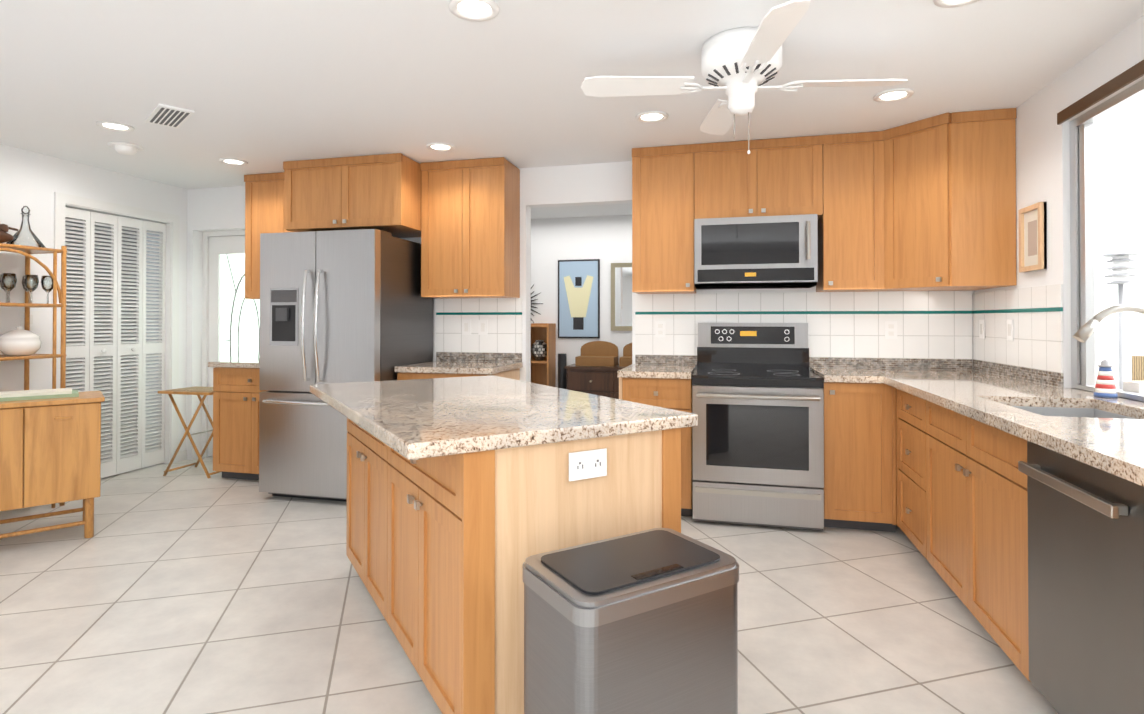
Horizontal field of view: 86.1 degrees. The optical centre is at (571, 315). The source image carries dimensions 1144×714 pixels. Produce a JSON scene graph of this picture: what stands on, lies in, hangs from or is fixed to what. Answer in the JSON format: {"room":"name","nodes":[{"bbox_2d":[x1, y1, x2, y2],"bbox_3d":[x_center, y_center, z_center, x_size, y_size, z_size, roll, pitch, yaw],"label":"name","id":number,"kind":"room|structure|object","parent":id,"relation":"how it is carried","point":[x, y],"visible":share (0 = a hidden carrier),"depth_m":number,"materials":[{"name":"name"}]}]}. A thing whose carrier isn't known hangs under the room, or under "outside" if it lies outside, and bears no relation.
{"room":"kitchen","nodes":[
{"label":"kitchen","id":0,"kind":"room"},
{"bbox_2d":[0,144,187,458],"bbox_3d":[-4.404,0.052,2.095,0.120,2.440,7.520,0,-1,14],"label":"wall","id":1,"kind":"structure","parent":0,"point":[34,181],"depth_m":4.43,"materials":[{"name":"white paint"}]},
{"bbox_2d":[20,311,39,327],"bbox_3d":[-3.789,0.031,4.281,0.008,0.118,0.120,0,-1,14],"label":"light switch","id":2,"kind":"object","parent":1,"relation":"attached to","point":[34,319],"visible":0.71,"depth_m":4.29,"materials":[{"name":"white plastic"}]},
{"bbox_2d":[65,207,165,477],"bbox_3d":[-3.673,0.241,4.946,0.062,2.088,0.878,0,-1,14],"label":"bifold closet doors","id":3,"kind":"structure","parent":1,"relation":"in","point":[89,352],"depth_m":4.97,"materials":[{"name":"white wood"}]},
{"bbox_2d":[54,192,186,463],"bbox_3d":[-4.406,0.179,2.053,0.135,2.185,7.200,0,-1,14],"label":"door frame","id":4,"kind":"structure","parent":1,"relation":"attached to","point":[62,201],"depth_m":5.37,"materials":[{"name":"white wood"}]},
{"bbox_2d":[0,456,1057,713],"bbox_3d":[0.369,1.302,2.126,10.600,0.060,9.920,0,-1,14],"label":"floor","id":5,"kind":"structure","parent":0,"point":[190,590],"depth_m":2.57,"materials":[{"name":"tile"}]},
{"bbox_2d":[0,206,66,507],"bbox_3d":[-3.700,0.277,3.865,0.355,2.020,0.720,0,-1,14],"label":"etagere","id":6,"kind":"object","parent":5,"relation":"on","point":[19,343],"visible":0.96,"depth_m":4.08,"materials":[{"name":"wood"}]},
{"bbox_2d":[0,388,104,538],"bbox_3d":[-3.237,0.861,3.374,1.030,0.845,0.448,0,-1,-40],"label":"credenza","id":7,"kind":"object","parent":5,"relation":"on","point":[50,446],"visible":1,"depth_m":3.41,"materials":[{"name":"brown wood"}]},
{"bbox_2d":[0,388,78,401],"bbox_3d":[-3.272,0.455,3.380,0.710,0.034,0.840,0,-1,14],"label":"books","id":8,"kind":"object","parent":7,"relation":"on","point":[42,395],"depth_m":3.47,"materials":[{"name":"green paper"}]},
{"bbox_2d":[158,386,221,477],"bbox_3d":[-3.054,0.956,5.048,0.500,0.695,0.360,0,-1,14],"label":"tray table","id":9,"kind":"object","parent":5,"relation":"on","point":[198,391],"visible":0.67,"depth_m":4.93,"materials":[{"name":"brown wood"}]},
{"bbox_2d":[212,366,267,479],"bbox_3d":[-2.405,0.853,4.977,0.715,0.888,0.538,0,-1,14],"label":"base cabinet","id":10,"kind":"object","parent":5,"relation":"on","point":[236,394],"depth_m":4.76,"materials":[{"name":"brown wood"}]},
{"bbox_2d":[208,358,259,369],"bbox_3d":[-2.420,0.387,4.972,0.740,0.040,0.564,0,-1,14],"label":"countertop","id":11,"kind":"structure","parent":10,"relation":"on","point":[252,363],"depth_m":4.74,"materials":[{"name":"beige stone"}]},
{"bbox_2d":[259,229,432,501],"bbox_3d":[-1.659,0.356,4.559,0.903,1.875,0.938,0,-1,14],"label":"refrigerator","id":12,"kind":"object","parent":5,"relation":"on","point":[342,306],"visible":0.83,"depth_m":4.21,"materials":[{"name":"silver metal"}]},
{"bbox_2d":[397,370,519,379],"bbox_3d":[-0.821,0.849,4.539,0.700,0.888,0.618,0,-1,14],"label":"base cabinet","id":13,"kind":"object","parent":5,"relation":"on","point":[512,374],"depth_m":4.29,"materials":[{"name":"brown wood"}]},
{"bbox_2d":[395,362,522,373],"bbox_3d":[-0.815,0.383,4.528,0.730,0.040,0.645,0,-1,14],"label":"countertop","id":14,"kind":"structure","parent":13,"relation":"on","point":[426,367],"depth_m":4.30,"materials":[{"name":"beige stone"}]},
{"bbox_2d":[346,459,680,713],"bbox_3d":[-0.380,0.831,2.584,1.699,0.890,1.700,0,-1,14],"label":"kitchen island","id":15,"kind":"object","parent":5,"relation":"on","point":[467,497],"depth_m":1.86,"materials":[{"name":"brown wood"}]},
{"bbox_2d":[310,375,697,478],"bbox_3d":[-0.442,0.365,2.594,1.936,0.042,1.936,0,-1,14],"label":"island countertop","id":16,"kind":"structure","parent":15,"relation":"on","point":[472,421],"depth_m":2.04,"materials":[{"name":"beige stone"}]},
{"bbox_2d":[531,323,555,386],"bbox_3d":[-0.370,0.705,6.961,0.300,1.220,0.296,0,-1,14],"label":"bookcase","id":17,"kind":"object","parent":5,"relation":"on","point":[543,372],"visible":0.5,"depth_m":7.07,"materials":[{"name":"brown wood"}]},
{"bbox_2d":[531,340,546,360],"bbox_3d":[-0.367,0.589,6.963,0.205,0.609,0.197,0,-1,14],"label":"pottery","id":18,"kind":"object","parent":17,"relation":"on","point":[539,350],"visible":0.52,"depth_m":6.90,"materials":[{"name":"black ceramic"}]},
{"bbox_2d":[558,353,566,388],"bbox_3d":[-0.094,0.624,6.885,0.093,0.391,0.097,0,-1,14],"label":"speaker","id":19,"kind":"object","parent":5,"relation":"on","point":[562,372],"visible":0.34,"depth_m":6.84},
{"bbox_2d":[564,364,624,398],"bbox_3d":[0.499,0.929,6.622,1.070,0.765,0.528,0,-1,14],"label":"dresser","id":20,"kind":"object","parent":5,"relation":"on","point":[600,380],"visible":0.23,"depth_m":6.43,"materials":[{"name":"brown wood"}]},
{"bbox_2d":[575,341,617,365],"bbox_3d":[0.276,0.416,6.701,0.420,0.260,0.300,0,-1,14],"label":"basket","id":21,"kind":"object","parent":20,"relation":"on","point":[599,353],"depth_m":6.76,"materials":[{"name":"wicker"}]},
{"bbox_2d":[619,343,631,366],"bbox_3d":[0.741,0.415,6.585,0.420,0.260,0.300,0,-1,14],"label":"basket","id":22,"kind":"object","parent":20,"relation":"on","point":[624,361],"depth_m":6.52,"materials":[{"name":"wicker"}]},
{"bbox_2d":[523,528,738,713],"bbox_3d":[0.150,0.941,1.557,0.488,0.652,0.318,0,-1,-31],"label":"trash can","id":23,"kind":"object","parent":5,"relation":"on","point":[644,622],"visible":1,"depth_m":1.44,"materials":[{"name":"silver metal"}]},
{"bbox_2d":[619,371,693,516],"bbox_3d":[0.599,0.846,4.184,0.459,0.887,0.618,0,-1,14],"label":"base cabinet","id":24,"kind":"object","parent":5,"relation":"on","point":[675,394],"depth_m":3.86,"materials":[{"name":"brown wood"}]},
{"bbox_2d":[617,363,696,378],"bbox_3d":[0.594,0.380,4.175,0.464,0.041,0.645,0,-1,14],"label":"countertop","id":25,"kind":"structure","parent":24,"relation":"on","point":[637,370],"depth_m":3.92,"materials":[{"name":"beige stone"}]},
{"bbox_2d":[692,323,823,530],"bbox_3d":[1.180,0.669,3.966,0.764,1.238,0.735,0,-1,14],"label":"range","id":26,"kind":"object","parent":5,"relation":"on","point":[758,429],"visible":1,"depth_m":3.70,"materials":[{"name":"silver metal"}]},
{"bbox_2d":[823,382,896,531],"bbox_3d":[1.770,0.844,3.891,0.407,0.887,0.618,0,-1,14],"label":"base cabinet","id":27,"kind":"object","parent":5,"relation":"on","point":[860,488],"depth_m":3.60,"materials":[{"name":"brown wood"}]},
{"bbox_2d":[896,388,921,553],"bbox_3d":[2.104,0.837,3.176,0.619,0.888,0.598,0,-1,14],"label":"base cabinet","id":28,"kind":"object","parent":5,"relation":"on","point":[908,408],"depth_m":3.30,"materials":[{"name":"brown wood"}]},
{"bbox_2d":[950,448,1030,681],"bbox_3d":[1.881,0.928,2.286,0.619,0.690,0.633,0,-1,14],"label":"base cabinet","id":29,"kind":"object","parent":5,"relation":"on","point":[989,500],"depth_m":2.29,"materials":[{"name":"brown wood"}]},
{"bbox_2d":[990,412,1143,486],"bbox_3d":[1.538,0.353,1.068,0.690,0.040,1.980,0,-1,14],"label":"countertop","id":30,"kind":"structure","parent":29,"relation":"on","point":[1114,445],"depth_m":1.74,"materials":[{"name":"beige stone"}]},
{"bbox_2d":[1073,304,1143,342],"bbox_3d":[2.002,0.150,2.239,0.324,0.382,0.136,0,-1,14],"label":"faucet","id":31,"kind":"object","parent":30,"relation":"on","point":[1083,333],"visible":1,"depth_m":2.21,"materials":[{"name":"silver metal"}]},
{"bbox_2d":[922,400,1125,586],"bbox_3d":[2.002,0.834,2.769,0.619,0.888,0.362,0,-1,14],"label":"base cabinet","id":32,"kind":"object","parent":5,"relation":"on","point":[963,437],"depth_m":2.84,"materials":[{"name":"brown wood"}]},
{"bbox_2d":[858,368,1121,411],"bbox_3d":[2.106,0.373,3.335,0.690,0.040,1.534,0,-1,14],"label":"countertop","id":33,"kind":"structure","parent":32,"relation":"on","point":[938,386],"depth_m":2.87,"materials":[{"name":"beige stone"}]},
{"bbox_2d":[982,404,1093,415],"bbox_3d":[1.950,0.481,2.589,0.454,0.190,0.012,0,-1,14],"label":"sink","id":34,"kind":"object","parent":33,"relation":"in","point":[1017,411],"depth_m":2.55,"materials":[{"name":"grey metal"}]},
{"bbox_2d":[1093,359,1117,397],"bbox_3d":[2.249,0.264,2.582,0.080,0.160,0.078,0,-1,14],"label":"ornament","id":35,"kind":"object","parent":33,"relation":"on","point":[1105,386],"visible":1,"depth_m":2.56,"materials":[{"name":"blue"}]},
{"bbox_2d":[1123,381,1143,393],"bbox_3d":[2.426,0.313,2.609,0.100,0.062,0.070,0,-1,-6],"label":"box","id":36,"kind":"object","parent":33,"relation":"on","point":[1135,386],"visible":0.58,"depth_m":2.59,"materials":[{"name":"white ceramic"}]},
{"bbox_2d":[974,404,1026,475],"bbox_3d":[1.664,0.479,2.355,0.012,0.190,0.580,0,-1,14],"label":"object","id":37,"kind":"structure","parent":32,"relation":"attached to","point":[1011,450],"depth_m":2.21,"materials":[{"name":"brown wood"}]},
{"bbox_2d":[1018,441,1143,713],"bbox_3d":[1.676,0.826,1.638,0.642,0.884,0.588,0,-1,14],"label":"dishwasher","id":38,"kind":"object","parent":5,"relation":"on","point":[1086,586],"visible":0.79,"depth_m":1.67,"materials":[{"name":"grey metal"}]},
{"bbox_2d":[1132,356,1143,380],"bbox_3d":[3.432,0.753,3.397,0.740,1.060,0.680,0,-1,-6],"label":"wicker chair","id":39,"kind":"object","parent":5,"relation":"on","point":[1137,368],"visible":0.02,"depth_m":3.32,"materials":[{"name":"beige wicker"}]},
{"bbox_2d":[0,0,1143,218],"bbox_3d":[0.652,-1.289,2.000,9.980,0.240,9.770,0,-1,14],"label":"ceiling","id":40,"kind":"structure","parent":0,"point":[264,86],"depth_m":2.94,"materials":[{"name":"white paint"}]},
{"bbox_2d":[96,121,134,131],"bbox_3d":[-2.780,-1.149,3.730,0.189,0.009,0.189,0,-1,-25],"label":"recessed light","id":41,"kind":"object","parent":40,"relation":"in","point":[116,126],"depth_m":3.72,"materials":[{"name":"white plastic"}]},
{"bbox_2d":[108,142,143,154],"bbox_3d":[-3.032,-1.122,4.164,0.199,0.054,0.199,0,-1,-25],"label":"smoke detector","id":42,"kind":"object","parent":40,"relation":"in","point":[121,147],"depth_m":4.12,"materials":[{"name":"white plastic"}]},
{"bbox_2d":[145,103,194,127],"bbox_3d":[-2.332,-1.148,3.545,0.170,0.012,0.400,0,-1,-44],"label":"ceiling vent","id":43,"kind":"object","parent":40,"relation":"in","point":[168,116],"visible":1,"depth_m":3.52,"materials":[{"name":"white plastic"}]},
{"bbox_2d":[219,158,247,164],"bbox_3d":[-2.522,-1.142,4.562,0.189,0.009,0.189,0,-1,5],"label":"recessed light","id":44,"kind":"object","parent":40,"relation":"in","point":[231,161],"depth_m":4.56,"materials":[{"name":"white plastic"}]},
{"bbox_2d":[426,143,454,150],"bbox_3d":[-0.897,-1.145,4.175,0.189,0.009,0.189,0,-1,5],"label":"recessed light","id":45,"kind":"object","parent":40,"relation":"in","point":[432,146],"depth_m":4.16,"materials":[{"name":"white glass"}]},
{"bbox_2d":[449,0,498,21],"bbox_3d":[-0.371,-1.161,2.322,0.189,0.009,0.189,0,-1,5],"label":"recessed light","id":46,"kind":"object","parent":40,"relation":"in","point":[477,10],"depth_m":2.33,"materials":[{"name":"white plastic"}]},
{"bbox_2d":[636,111,667,122],"bbox_3d":[0.465,-1.150,3.556,0.189,0.009,0.189,0,-1,-10],"label":"recessed light","id":47,"kind":"object","parent":40,"relation":"in","point":[648,116],"depth_m":3.55,"materials":[{"name":"white glass"}]},
{"bbox_2d":[581,0,906,153],"bbox_3d":[0.728,-0.925,2.633,1.034,0.474,1.034,0,-1,-43],"label":"ceiling fan","id":48,"kind":"object","parent":40,"relation":"hanging from","point":[740,66],"visible":1,"depth_m":2.58,"materials":[{"name":"white plastic"}]},
{"bbox_2d":[873,88,913,102],"bbox_3d":[1.688,-1.153,3.219,0.189,0.009,0.189,0,-1,-10],"label":"recessed light","id":49,"kind":"object","parent":40,"relation":"in","point":[892,95],"depth_m":3.21,"materials":[{"name":"white glass"}]},
{"bbox_2d":[933,0,978,7],"bbox_3d":[1.416,-1.162,2.215,0.189,0.009,0.189,0,-1,-10],"label":"recessed light","id":50,"kind":"object","parent":40,"relation":"in","point":[941,3],"depth_m":2.28,"materials":[{"name":"white glass"}]},
{"bbox_2d":[187,161,971,459],"bbox_3d":[-0.416,0.076,4.869,6.270,2.440,0.200,0,-1,14],"label":"wall","id":51,"kind":"structure","parent":0,"point":[221,208],"depth_m":4.79,"materials":[{"name":"white paint"}]},
{"bbox_2d":[202,230,259,457],"bbox_3d":[-2.933,0.268,5.539,0.938,2.069,0.112,0,-1,14],"label":"front door","id":52,"kind":"structure","parent":51,"relation":"in","point":[230,322],"depth_m":5.61,"materials":[{"name":"white glass"}]},
{"bbox_2d":[244,173,279,298],"bbox_3d":[-2.334,-0.632,5.069,0.595,1.000,0.351,0,-1,14],"label":"upper cabinet","id":53,"kind":"object","parent":51,"relation":"attached to","point":[262,191],"depth_m":4.96,"materials":[{"name":"brown wood"}]},
{"bbox_2d":[280,153,419,237],"bbox_3d":[-1.604,-0.885,4.744,0.970,0.500,0.631,0,-1,14],"label":"upper cabinet","id":54,"kind":"object","parent":51,"relation":"attached to","point":[380,192],"depth_m":4.45,"materials":[{"name":"brown wood"}]},
{"bbox_2d":[462,320,470,334],"bbox_3d":[-0.837,0.096,4.853,0.075,0.118,0.008,0,-1,14],"label":"outlet","id":55,"kind":"object","parent":51,"relation":"attached to","point":[466,324],"depth_m":4.85,"materials":[{"name":"white plastic"}]},
{"bbox_2d":[416,157,519,298],"bbox_3d":[-0.772,-0.636,4.678,0.665,1.000,0.351,0,-1,14],"label":"upper cabinet","id":56,"kind":"object","parent":51,"relation":"attached to","point":[461,218],"depth_m":4.52,"materials":[{"name":"brown wood"}]},
{"bbox_2d":[478,320,487,334],"bbox_3d":[-0.701,0.096,4.819,0.075,0.118,0.008,0,-1,14],"label":"outlet","id":57,"kind":"object","parent":51,"relation":"attached to","point":[482,324],"depth_m":4.82,"materials":[{"name":"white plastic"}]},
{"bbox_2d":[655,321,665,336],"bbox_3d":[0.647,0.103,4.482,0.075,0.118,0.006,0,-1,14],"label":"outlet","id":58,"kind":"object","parent":51,"relation":"attached to","point":[660,326],"depth_m":4.48,"materials":[{"name":"white plastic"}]},
{"bbox_2d":[632,144,703,293],"bbox_3d":[0.687,-0.649,4.320,0.479,0.980,0.339,0,-1,14],"label":"upper cabinet","id":59,"kind":"object","parent":51,"relation":"attached to","point":[668,181],"depth_m":4.17,"materials":[{"name":"brown wood"}]},
{"bbox_2d":[704,136,811,218],"bbox_3d":[1.254,-0.890,4.180,0.808,0.500,0.339,0,-1,14],"label":"upper cabinet","id":60,"kind":"object","parent":51,"relation":"attached to","point":[775,179],"depth_m":4.01,"materials":[{"name":"brown wood"}]},
{"bbox_2d":[694,214,817,289],"bbox_3d":[1.220,-0.412,4.118,0.762,0.447,0.466,0,-1,14],"label":"microwave","id":61,"kind":"object","parent":60,"relation":"attached to","point":[768,252],"visible":1,"depth_m":3.95,"materials":[{"name":"silver metal"}]},
{"bbox_2d":[812,132,875,291],"bbox_3d":[1.812,-0.651,4.015,0.470,0.980,0.384,0,-1,14],"label":"upper cabinet","id":62,"kind":"object","parent":51,"relation":"attached to","point":[843,198],"depth_m":3.89,"materials":[{"name":"brown wood"}]},
{"bbox_2d":[885,321,896,338],"bbox_3d":[2.141,0.100,4.108,0.075,0.118,0.006,0,-1,14],"label":"outlet","id":63,"kind":"object","parent":51,"relation":"attached to","point":[890,329],"depth_m":4.11,"materials":[{"name":"white plastic"}]},
{"bbox_2d":[872,108,1016,291],"bbox_3d":[2.228,-0.657,3.792,0.666,0.988,0.614,0,-1,14],"label":"upper cabinet","id":64,"kind":"object","parent":51,"relation":"attached to","point":[927,204],"depth_m":3.51,"materials":[{"name":"brown wood"}]},
{"bbox_2d":[531,215,631,387],"bbox_3d":[0.720,0.004,6.915,5.360,2.620,0.120,0,-1,14],"label":"wall","id":65,"kind":"structure","parent":0,"point":[606,241],"depth_m":7.01,"materials":[{"name":"white paint"}]},
{"bbox_2d":[531,285,542,322],"bbox_3d":[-0.617,-0.134,7.177,0.580,0.567,0.024,0,-1,14],"label":"sunburst mirror","id":66,"kind":"object","parent":65,"relation":"attached to","point":[534,303],"visible":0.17,"depth_m":7.13,"materials":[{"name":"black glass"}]},
{"bbox_2d":[558,259,599,338],"bbox_3d":[0.076,-0.185,7.000,0.490,0.900,0.028,0,-1,14],"label":"framed art print","id":67,"kind":"object","parent":65,"relation":"attached to","point":[578,298],"visible":0.96,"depth_m":6.99,"materials":[{"name":"blue paper"}]},
{"bbox_2d":[611,263,631,330],"bbox_3d":[0.696,-0.206,6.842,0.530,0.760,0.033,0,-1,14],"label":"rectangular mirror","id":68,"kind":"object","parent":65,"relation":"attached to","point":[621,296],"visible":0.32,"depth_m":6.86,"materials":[{"name":"beige mirror"}]},
{"bbox_2d":[972,15,1143,387],"bbox_3d":[1.814,0.038,0.497,0.120,2.440,7.440,0,-1,14],"label":"wall","id":69,"kind":"structure","parent":0,"point":[1042,145],"depth_m":3.00,"materials":[{"name":"white paint"}]},
{"bbox_2d":[979,320,984,338],"bbox_3d":[2.572,0.087,3.843,0.007,0.118,0.075,0,-1,14],"label":"outlet","id":70,"kind":"object","parent":69,"relation":"attached to","point":[981,322],"depth_m":3.83,"materials":[{"name":"white plastic"}]},
{"bbox_2d":[1007,320,1013,340],"bbox_3d":[2.477,0.084,3.464,0.007,0.118,0.075,0,-1,14],"label":"outlet","id":71,"kind":"object","parent":69,"relation":"attached to","point":[1010,329],"depth_m":3.45,"materials":[{"name":"white plastic"}]},
{"bbox_2d":[1018,202,1046,271],"bbox_3d":[2.415,-0.403,3.213,0.028,0.340,0.235,0,-1,14],"label":"framed picture","id":72,"kind":"object","parent":69,"relation":"attached to","point":[1033,237],"visible":1,"depth_m":3.20,"materials":[{"name":"beige paper"}]},
{"bbox_2d":[1057,60,1143,401],"bbox_3d":[2.016,-0.330,1.393,0.102,1.328,3.230,0,-1,14],"label":"window","id":73,"kind":"structure","parent":69,"relation":"in","point":[1082,239],"depth_m":2.84,"materials":[{"name":"silver metal"}]},
{"bbox_2d":[1094,140,1143,388],"bbox_3d":[4.602,-0.016,4.591,3.300,2.620,0.145,0,-1,14],"label":"wall","id":74,"kind":"structure","parent":0,"point":[1118,193],"depth_m":4.62,"materials":[{"name":"white"}]},
{"bbox_2d":[1102,246,1139,388],"bbox_3d":[3.717,0.410,4.141,0.220,1.760,0.214,0,-1,14],"label":"lamp","id":75,"kind":"object","parent":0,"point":[1120,268],"visible":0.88,"depth_m":4.13,"materials":[{"name":"grey plastic"}]}
]}

